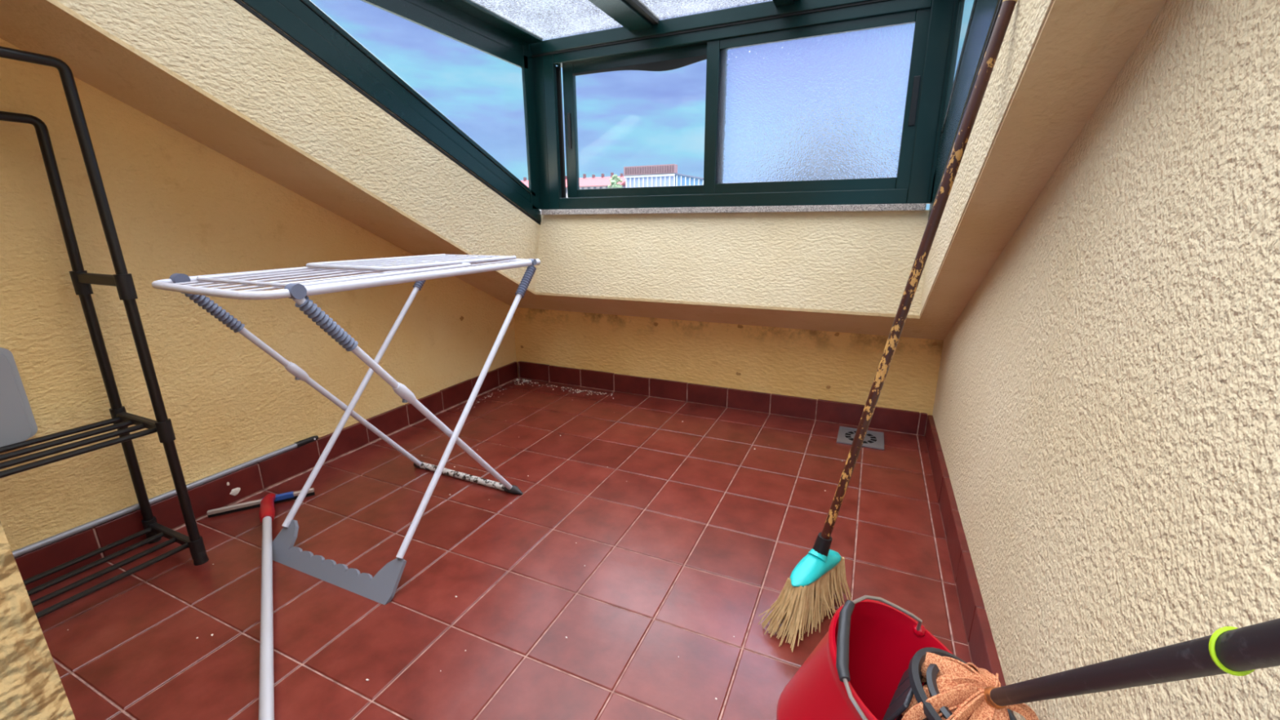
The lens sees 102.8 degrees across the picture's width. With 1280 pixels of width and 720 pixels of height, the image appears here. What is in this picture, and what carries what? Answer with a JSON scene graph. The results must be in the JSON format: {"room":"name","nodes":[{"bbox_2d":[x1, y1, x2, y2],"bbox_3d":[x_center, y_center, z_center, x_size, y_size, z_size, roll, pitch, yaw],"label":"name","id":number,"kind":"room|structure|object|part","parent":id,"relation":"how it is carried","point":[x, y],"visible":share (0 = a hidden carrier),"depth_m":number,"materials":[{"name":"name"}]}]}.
{"room":"sunroom","nodes":[
{"label":"sunroom","id":0,"kind":"room"},
{"bbox_2d":[0,521,75,719],"bbox_3d":[-1.330,0.013,0.636,1.800,2.000,0.200,6,17,23],"label":"wall","id":1,"kind":"structure","parent":0,"point":[32,688],"depth_m":0.39,"materials":[{"name":"paint"}]},
{"bbox_2d":[0,38,516,551],"bbox_3d":[-1.523,-0.508,2.248,0.205,2.157,3.250,6,17,23],"label":"wall","id":2,"kind":"structure","parent":0,"point":[177,204],"depth_m":1.80,"materials":[{"name":"yellow paint"}]},
{"bbox_2d":[0,347,37,447],"bbox_3d":[-1.882,0.146,1.287,0.058,0.275,0.450,6,17,23],"label":"wall box","id":3,"kind":"object","parent":2,"relation":"attached to","point":[17,421],"visible":1,"depth_m":1.45,"materials":[{"name":"grey plastic"}]},
{"bbox_2d":[14,361,518,591],"bbox_3d":[-1.428,0.397,2.428,0.027,0.125,2.708,6,17,23],"label":"baseboard","id":4,"kind":"structure","parent":2,"relation":"attached to","point":[225,491],"depth_m":2.05,"materials":[{"name":"tile"}]},
{"bbox_2d":[12,435,318,557],"bbox_3d":[-1.726,0.502,1.772,0.025,0.025,1.258,6,17,23],"label":"pole","id":5,"kind":"object","parent":4,"relation":"on","point":[60,536],"visible":1,"depth_m":1.78,"materials":[{"name":"grey metal"}]},
{"bbox_2d":[28,377,972,719],"bbox_3d":[-0.302,0.671,1.857,2.735,0.126,3.100,6,17,23],"label":"floor","id":6,"kind":"structure","parent":0,"point":[706,529],"depth_m":1.59,"materials":[{"name":"tile"}]},
{"bbox_2d":[0,46,208,618],"bbox_3d":[-1.696,0.006,1.282,0.328,1.477,0.626,6,17,23],"label":"rack","id":7,"kind":"object","parent":6,"relation":"on","point":[82,280],"visible":1,"depth_m":1.50,"materials":[{"name":"black metal"}]},
{"bbox_3d":[-1.792,0.259,1.397,0.017,0.017,0.588,6,17,23],"label":"shelf rod","id":8,"kind":"part","parent":7,"relation":"part of","materials":[{"name":"black metal"}]},
{"bbox_3d":[-1.726,0.266,1.368,0.017,0.017,0.588,6,17,23],"label":"shelf rod","id":9,"kind":"part","parent":7,"relation":"part of","materials":[{"name":"black metal"}]},
{"bbox_3d":[-1.660,0.274,1.339,0.017,0.017,0.588,6,17,23],"label":"shelf rod","id":10,"kind":"part","parent":7,"relation":"part of","materials":[{"name":"black metal"}]},
{"bbox_3d":[-1.593,0.281,1.310,0.017,0.017,0.588,6,17,23],"label":"shelf rod","id":11,"kind":"part","parent":7,"relation":"part of","materials":[{"name":"black metal"}]},
{"bbox_3d":[-1.794,0.649,1.505,0.017,0.017,0.588,6,17,23],"label":"shelf rod","id":12,"kind":"part","parent":7,"relation":"part of","materials":[{"name":"black metal"}]},
{"bbox_3d":[-1.727,0.656,1.476,0.017,0.017,0.588,6,17,23],"label":"shelf rod","id":13,"kind":"part","parent":7,"relation":"part of","materials":[{"name":"black metal"}]},
{"bbox_3d":[-1.659,0.664,1.446,0.017,0.017,0.588,6,17,23],"label":"shelf rod","id":14,"kind":"part","parent":7,"relation":"part of","materials":[{"name":"black metal"}]},
{"bbox_3d":[-1.591,0.672,1.417,0.017,0.017,0.588,6,17,23],"label":"shelf rod","id":15,"kind":"part","parent":7,"relation":"part of","materials":[{"name":"black metal"}]},
{"bbox_2d":[206,487,315,719],"bbox_3d":[-1.135,0.696,1.408,0.344,0.073,1.421,-9,17,-28],"label":"squeegee","id":16,"kind":"object","parent":6,"relation":"on","point":[266,504],"visible":1,"depth_m":1.47,"materials":[{"name":"silver metal"}]},
{"bbox_3d":[-1.476,0.564,2.003,0.344,0.018,0.005,-8,17,-26],"label":"rubber blade","id":17,"kind":"part","parent":16,"relation":"part of","materials":[{"name":"black"}]},
{"bbox_2d":[258,496,275,523],"bbox_3d":[-1.380,0.553,1.891,0.049,0.050,0.161,-11,18,-34],"label":"socket","id":18,"kind":"object","parent":16,"relation":"attached to","point":[267,509],"depth_m":1.86,"materials":[{"name":"red plastic"}]},
{"bbox_2d":[151,253,540,604],"bbox_3d":[-0.862,0.138,1.808,0.616,0.953,1.068,6,17,23],"label":"drying rack","id":19,"kind":"object","parent":6,"relation":"on","point":[381,588],"visible":1,"depth_m":1.59,"materials":[{"name":"white metal"}]},
{"bbox_3d":[-1.091,-0.334,1.845,0.024,0.024,0.955,6,17,23],"label":"rail","id":20,"kind":"part","parent":19,"relation":"part of","materials":[{"name":"white metal"}]},
{"bbox_3d":[-1.133,0.131,1.863,0.021,0.906,0.744,6,17,22],"label":"leg","id":21,"kind":"part","parent":19,"relation":"part of","materials":[{"name":"white metal"}]},
{"bbox_3d":[-0.901,-0.278,1.596,0.448,0.019,0.607,6,17,23],"label":"wing frame","id":22,"kind":"part","parent":19,"relation":"part of","materials":[{"name":"white metal"}]},
{"bbox_3d":[-1.053,0.067,1.975,0.021,0.837,0.816,6,16,21],"label":"leg","id":23,"kind":"part","parent":19,"relation":"part of","materials":[{"name":"white metal"}]},
{"bbox_3d":[-0.665,0.190,1.644,0.021,0.903,0.757,6,16,21],"label":"leg","id":24,"kind":"part","parent":19,"relation":"part of","materials":[{"name":"white metal"}]},
{"bbox_3d":[-0.796,-0.358,1.849,0.383,0.019,0.614,6,17,23],"label":"wing frame","id":25,"kind":"part","parent":19,"relation":"part of","materials":[{"name":"white metal"}]},
{"bbox_3d":[-0.606,-0.276,1.620,0.024,0.024,0.970,6,17,23],"label":"rail","id":26,"kind":"part","parent":19,"relation":"part of","materials":[{"name":"white metal"}]},
{"bbox_3d":[-0.572,0.113,1.771,0.021,0.815,0.789,6,17,22],"label":"leg","id":27,"kind":"part","parent":19,"relation":"part of","materials":[{"name":"white metal"}]},
{"bbox_2d":[66,378,843,699],"bbox_3d":[-0.261,0.538,2.080,2.406,0.017,2.374,6,17,23],"label":"crumbs","id":28,"kind":"object","parent":6,"relation":"on","point":[526,380],"visible":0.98,"depth_m":3.31,"materials":[{"name":"beige"}]},
{"bbox_2d":[836,426,884,450],"bbox_3d":[1.120,0.395,2.594,0.215,0.010,0.215,6,17,23],"label":"floor drain","id":29,"kind":"object","parent":6,"relation":"on","point":[873,439],"visible":0.7,"depth_m":2.58,"materials":[{"name":"grey"}]},
{"bbox_2d":[776,595,953,719],"bbox_3d":[0.445,0.653,0.941,0.376,0.380,0.296,6,17,23],"label":"bucket","id":30,"kind":"object","parent":6,"relation":"on","point":[855,671],"visible":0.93,"depth_m":1.01,"materials":[{"name":"red plastic"}]},
{"bbox_2d":[882,647,1017,719],"bbox_3d":[0.536,0.619,0.869,0.194,0.181,0.172,13,20,40],"label":"mop wringer","id":31,"kind":"object","parent":30,"relation":"in","point":[910,683],"visible":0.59,"depth_m":0.86,"materials":[{"name":"grey plastic"}]},
{"bbox_3d":[0.440,0.596,0.874,0.037,0.077,0.049,13,20,40],"label":"guard panel","id":32,"kind":"part","parent":31,"relation":"part of","materials":[{"name":"grey plastic"}]},
{"bbox_3d":[0.507,0.575,0.946,0.037,0.077,0.049,13,20,40],"label":"guard panel","id":33,"kind":"part","parent":31,"relation":"part of","materials":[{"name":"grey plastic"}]},
{"bbox_3d":[0.473,0.586,0.910,0.037,0.077,0.049,13,20,40],"label":"guard panel","id":34,"kind":"part","parent":31,"relation":"part of","materials":[{"name":"grey plastic"}]},
{"bbox_2d":[901,617,1279,719],"bbox_3d":[0.441,0.318,0.535,0.216,0.807,0.696,6,17,23],"label":"mop","id":35,"kind":"object","parent":30,"relation":"in","point":[970,691],"visible":0.91,"depth_m":0.51,"materials":[{"name":"black metal"}]},
{"bbox_3d":[0.457,0.281,0.464,0.024,0.697,0.603,6,16,22],"label":"handle","id":36,"kind":"part","parent":35,"relation":"part of","materials":[{"name":"black metal"}]},
{"bbox_2d":[757,0,1017,652],"bbox_3d":[0.525,0.006,1.195,0.337,1.494,0.313,-14,21,-42],"label":"broom","id":37,"kind":"object","parent":6,"relation":"on","point":[811,587],"visible":0.99,"depth_m":1.30,"materials":[{"name":"brown paint"}]},
{"bbox_2d":[808,548,827,562],"bbox_3d":[0.485,0.537,1.398,0.052,0.046,0.047,6,17,23],"label":"socket","id":38,"kind":"object","parent":37,"relation":"attached to","point":[815,555],"depth_m":1.38,"materials":[{"name":"teal plastic"}]},
{"bbox_3d":[0.608,-0.093,1.196,0.266,1.283,0.024,4,16,15],"label":"handle","id":39,"kind":"part","parent":37,"relation":"part of","materials":[{"name":"brown paint"}]},
{"bbox_2d":[0,0,1166,340],"bbox_3d":[-0.247,-0.702,1.595,2.910,1.980,3.350,6,17,23],"label":"ceiling","id":40,"kind":"structure","parent":0,"point":[213,73],"depth_m":1.87,"materials":[{"name":"paint"}]},
{"bbox_2d":[233,0,541,225],"bbox_3d":[-1.088,-1.107,1.907,0.090,1.201,2.250,6,17,23],"label":"window","id":41,"kind":"structure","parent":40,"relation":"attached to","point":[302,20],"depth_m":2.17,"materials":[{"name":"green metal"}]},
{"bbox_3d":[-0.610,-1.280,2.865,0.018,0.838,0.089,6,17,23],"label":"corner post","id":42,"kind":"part","parent":41,"relation":"part of","materials":[{"name":"green metal"}]},
{"bbox_2d":[441,0,795,44],"bbox_3d":[-0.152,-1.312,1.370,2.013,0.108,2.302,6,17,23],"label":"window","id":43,"kind":"structure","parent":40,"relation":"attached to","point":[633,15],"depth_m":2.36,"materials":[{"name":"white glass"}]},
{"bbox_3d":[-0.741,-1.420,1.651,0.522,0.008,2.238,6,17,23],"label":"roof pane","id":44,"kind":"part","parent":43,"relation":"part of","materials":[{"name":"clear glass"}]},
{"bbox_3d":[-0.127,-1.350,1.382,0.595,0.008,2.238,6,17,23],"label":"roof pane","id":45,"kind":"part","parent":43,"relation":"part of","materials":[{"name":"clear glass"}]},
{"bbox_2d":[541,203,926,214],"bbox_3d":[0.352,-0.774,2.641,1.978,0.029,0.135,6,17,23],"label":"trim","id":46,"kind":"structure","parent":40,"relation":"attached to","point":[912,206],"depth_m":2.49,"materials":[{"name":"stone"}]},
{"bbox_2d":[529,0,957,209],"bbox_3d":[0.351,-1.207,2.521,2.033,0.869,0.098,6,17,23],"label":"window","id":47,"kind":"structure","parent":40,"relation":"attached to","point":[808,102],"depth_m":2.35,"materials":[{"name":"green metal"}]},
{"bbox_3d":[0.004,-1.539,2.623,0.795,0.058,0.026,6,17,23],"label":"rail","id":48,"kind":"part","parent":47,"relation":"part of","materials":[{"name":"green metal"}]},
{"bbox_3d":[0.008,-0.919,2.792,0.795,0.048,0.026,6,17,23],"label":"rail","id":49,"kind":"part","parent":47,"relation":"part of","materials":[{"name":"green metal"}]},
{"bbox_3d":[0.369,-0.818,2.626,1.792,0.064,0.085,6,17,23],"label":"frame sill","id":50,"kind":"part","parent":47,"relation":"part of","materials":[{"name":"green metal"}]},
{"bbox_3d":[0.758,-0.823,2.424,0.821,0.052,0.026,6,17,23],"label":"rail","id":51,"kind":"part","parent":47,"relation":"part of","materials":[{"name":"green metal"}]},
{"bbox_3d":[0.757,-1.138,2.340,0.831,0.610,0.006,6,17,23],"label":"pane","id":52,"kind":"part","parent":47,"relation":"part of","materials":[{"name":"clear glass"}]},
{"bbox_3d":[0.755,-1.449,2.253,0.821,0.045,0.026,6,17,23],"label":"rail","id":53,"kind":"part","parent":47,"relation":"part of","materials":[{"name":"green metal"}]},
{"bbox_2d":[928,0,1002,218],"bbox_3d":[0.826,-1.079,1.017,0.090,1.594,2.250,6,17,23],"label":"window","id":54,"kind":"structure","parent":40,"relation":"attached to","point":[984,13],"depth_m":1.64,"materials":[{"name":"green metal"}]},
{"bbox_3d":[1.240,-1.070,2.055,0.018,0.838,0.089,6,17,23],"label":"corner post","id":55,"kind":"part","parent":54,"relation":"part of","materials":[{"name":"green metal"}]},
{"bbox_2d":[513,307,943,432],"bbox_3d":[0.344,0.013,3.163,2.835,0.650,0.205,6,17,23],"label":"wall","id":56,"kind":"structure","parent":0,"point":[830,366],"depth_m":2.94,"materials":[{"name":"yellow paint"}]},
{"bbox_2d":[517,360,927,435],"bbox_3d":[0.300,0.200,3.115,2.545,0.125,0.022,6,17,23],"label":"baseboard","id":57,"kind":"structure","parent":56,"relation":"attached to","point":[904,421],"depth_m":3.00,"materials":[{"name":"tile"}]},
{"bbox_2d":[932,0,1279,719],"bbox_3d":[1.012,-0.219,1.138,0.200,2.157,3.250,6,17,23],"label":"wall","id":58,"kind":"structure","parent":0,"point":[1106,412],"depth_m":0.70,"materials":[{"name":"paint"}]},
{"bbox_2d":[924,414,1013,713],"bbox_3d":[0.908,0.663,1.406,0.025,0.125,2.708,6,17,23],"label":"baseboard","id":59,"kind":"structure","parent":58,"relation":"attached to","point":[984,654],"depth_m":1.49,"materials":[{"name":"tile"}]},
{"label":"outside","id":60,"kind":"structure","parent":0,"visible":0},
{"bbox_3d":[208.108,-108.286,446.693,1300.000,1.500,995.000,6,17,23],"label":"land","id":61,"kind":"object","parent":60,"visible":0},
{"bbox_2d":[520,172,625,213],"bbox_3d":[-16.533,-31.149,120.797,32.500,23.800,11.000,6,17,23],"label":"building","id":62,"kind":"structure","parent":61,"relation":"on","point":[593,182],"depth_m":112.09,"materials":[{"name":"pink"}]},
{"bbox_2d":[607,174,622,188],"bbox_3d":[-5.067,-26.654,106.370,3.203,22.599,3.410,6,17,23],"label":"leafy tree","id":63,"kind":"object","parent":61,"relation":"on","point":[615,179],"visible":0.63,"depth_m":103.12,"materials":[{"name":"green plant"}]},
{"bbox_2d":[623,164,677,187],"bbox_3d":[3.883,-29.065,111.597,11.225,24.400,10.350,6,17,23],"label":"warehouse","id":64,"kind":"structure","parent":61,"relation":"on","point":[651,175],"depth_m":104.52,"materials":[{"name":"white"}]},
{"bbox_3d":[1.848,-37.757,104.748,11.175,0.400,0.350,6,17,23],"label":"cornice","id":65,"kind":"part","parent":64,"relation":"part of","materials":[{"name":"white"}]},
{"bbox_3d":[2.120,-38.982,105.052,11.175,1.800,2.000,6,17,23],"label":"sign panel","id":66,"kind":"part","parent":64,"relation":"part of","materials":[{"name":"red"}]},
{"bbox_2d":[675,173,703,186],"bbox_3d":[12.188,-27.195,107.706,7.400,22.750,8.500,6,17,23],"label":"glazed hall","id":67,"kind":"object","parent":61,"relation":"on","point":[681,180],"visible":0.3,"depth_m":102.04,"materials":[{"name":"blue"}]}
]}

